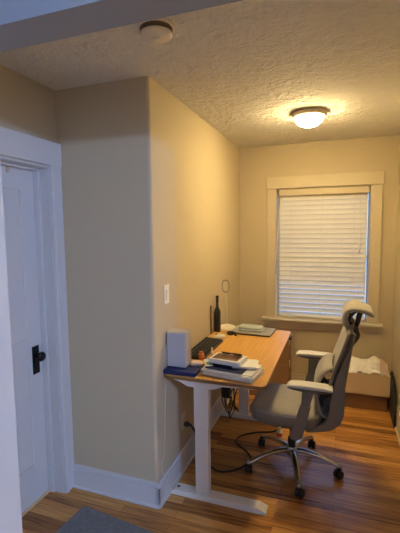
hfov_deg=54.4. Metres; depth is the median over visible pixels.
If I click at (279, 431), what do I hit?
bottle
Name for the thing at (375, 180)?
window
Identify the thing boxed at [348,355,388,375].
paper
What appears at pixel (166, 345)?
phone cord
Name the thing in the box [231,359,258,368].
paper stack
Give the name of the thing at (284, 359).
cardboard box
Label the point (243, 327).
folded cloth
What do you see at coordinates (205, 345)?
keyboard
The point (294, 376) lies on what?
baseboard
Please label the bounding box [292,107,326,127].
ceiling light
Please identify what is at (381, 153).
wall
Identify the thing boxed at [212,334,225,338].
computer mouse
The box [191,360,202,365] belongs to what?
case
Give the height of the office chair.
1.154 m
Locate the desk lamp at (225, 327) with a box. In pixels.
[221,280,235,330]
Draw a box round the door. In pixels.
[1,165,48,513]
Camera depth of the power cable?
2.73 m
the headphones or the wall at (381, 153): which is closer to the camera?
the headphones
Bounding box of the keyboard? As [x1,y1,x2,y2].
[191,337,222,359]
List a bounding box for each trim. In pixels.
[0,0,241,51]
[0,126,73,493]
[0,155,63,492]
[0,159,22,532]
[22,489,49,516]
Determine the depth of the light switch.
2.32 m
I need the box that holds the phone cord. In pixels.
[162,345,171,490]
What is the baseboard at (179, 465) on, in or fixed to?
attached to the wall at (151, 189)
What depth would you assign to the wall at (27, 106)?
2.09 m
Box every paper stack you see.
[201,365,263,383]
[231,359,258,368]
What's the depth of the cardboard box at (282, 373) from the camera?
3.71 m
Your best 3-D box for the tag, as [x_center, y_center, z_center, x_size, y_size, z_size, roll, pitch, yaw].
[0.049,0.577,2.340,0.040,0.005,0.120,-2,6,-9]
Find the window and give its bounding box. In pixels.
[261,170,384,334]
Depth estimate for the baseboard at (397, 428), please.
3.06 m
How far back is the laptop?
3.12 m
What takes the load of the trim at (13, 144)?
attached to the wall at (27, 106)
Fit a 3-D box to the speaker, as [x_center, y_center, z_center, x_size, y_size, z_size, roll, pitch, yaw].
[-0.127,0.495,2.374,0.120,0.214,0.102,1,6,20]
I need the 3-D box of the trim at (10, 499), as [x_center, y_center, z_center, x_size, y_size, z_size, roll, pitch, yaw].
[-0.702,0.403,1.325,0.020,2.212,0.150,1,6,20]
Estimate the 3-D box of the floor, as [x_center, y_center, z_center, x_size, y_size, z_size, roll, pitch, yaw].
[0.246,1.605,0.790,5.100,0.100,6.845,1,6,20]
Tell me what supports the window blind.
attached to the window
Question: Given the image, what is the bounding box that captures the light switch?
[163,284,168,304]
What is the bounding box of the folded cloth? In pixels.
[238,324,264,332]
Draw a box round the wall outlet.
[181,410,184,430]
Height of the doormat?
0.010 m
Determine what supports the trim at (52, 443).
attached to the wall at (27, 106)
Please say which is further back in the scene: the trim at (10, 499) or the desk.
the desk
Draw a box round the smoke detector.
[138,17,173,43]
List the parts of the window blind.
rail, lift cord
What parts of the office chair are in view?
arm, arm, seat, arm, arm, arm post, arm post, arm, frame, frame, backrest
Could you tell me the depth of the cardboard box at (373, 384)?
3.43 m
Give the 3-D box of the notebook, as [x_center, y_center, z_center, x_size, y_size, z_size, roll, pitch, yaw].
[0.167,0.553,2.317,0.196,0.027,0.132,2,6,27]
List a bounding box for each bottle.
[198,351,203,359]
[214,295,220,331]
[277,427,281,437]
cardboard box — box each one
[249,357,290,395]
[278,340,290,364]
[345,359,389,397]
[345,393,387,411]
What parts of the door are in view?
handle plate, knob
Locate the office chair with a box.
[245,300,374,497]
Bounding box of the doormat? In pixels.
[55,506,152,532]
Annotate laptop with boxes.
[231,325,275,336]
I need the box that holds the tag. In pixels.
[203,359,212,365]
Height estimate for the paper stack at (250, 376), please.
0.040 m
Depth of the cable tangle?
3.22 m
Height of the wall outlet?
0.114 m
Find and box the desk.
[164,330,291,515]
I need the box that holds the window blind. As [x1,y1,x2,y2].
[274,186,368,321]
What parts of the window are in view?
frame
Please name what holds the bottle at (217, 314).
on the desk
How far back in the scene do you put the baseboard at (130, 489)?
2.36 m
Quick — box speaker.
[167,328,190,367]
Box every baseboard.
[73,464,160,508]
[156,388,236,508]
[291,373,329,380]
[387,399,399,444]
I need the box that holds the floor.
[22,389,399,532]
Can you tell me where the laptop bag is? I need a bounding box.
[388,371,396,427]
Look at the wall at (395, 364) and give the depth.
3.40 m
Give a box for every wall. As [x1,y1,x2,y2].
[0,65,62,491]
[55,76,239,482]
[240,135,399,376]
[391,145,399,411]
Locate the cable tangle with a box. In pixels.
[221,387,238,417]
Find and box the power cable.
[184,421,282,472]
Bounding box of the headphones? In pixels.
[226,331,236,335]
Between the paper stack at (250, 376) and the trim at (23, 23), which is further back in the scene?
the paper stack at (250, 376)
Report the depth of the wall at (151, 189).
2.31 m
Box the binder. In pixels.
[163,364,203,376]
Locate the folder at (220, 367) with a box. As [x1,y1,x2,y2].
[205,363,246,373]
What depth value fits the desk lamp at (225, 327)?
3.29 m
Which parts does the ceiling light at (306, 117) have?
lamp shade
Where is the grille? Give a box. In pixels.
[167,332,184,367]
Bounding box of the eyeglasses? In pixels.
[222,352,241,355]
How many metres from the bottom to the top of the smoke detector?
0.050 m
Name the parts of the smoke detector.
plate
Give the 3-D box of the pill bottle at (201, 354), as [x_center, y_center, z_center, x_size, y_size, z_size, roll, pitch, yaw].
[0.009,0.582,2.548,0.040,0.053,0.040,1,6,20]
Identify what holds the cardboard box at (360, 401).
on the floor
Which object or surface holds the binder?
on the desk
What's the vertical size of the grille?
0.208 m
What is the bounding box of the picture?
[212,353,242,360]
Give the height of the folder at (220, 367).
0.005 m
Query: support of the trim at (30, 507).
attached to the wall at (27, 106)
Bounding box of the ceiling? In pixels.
[0,0,399,147]
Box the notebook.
[209,352,246,366]
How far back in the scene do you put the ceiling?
1.93 m

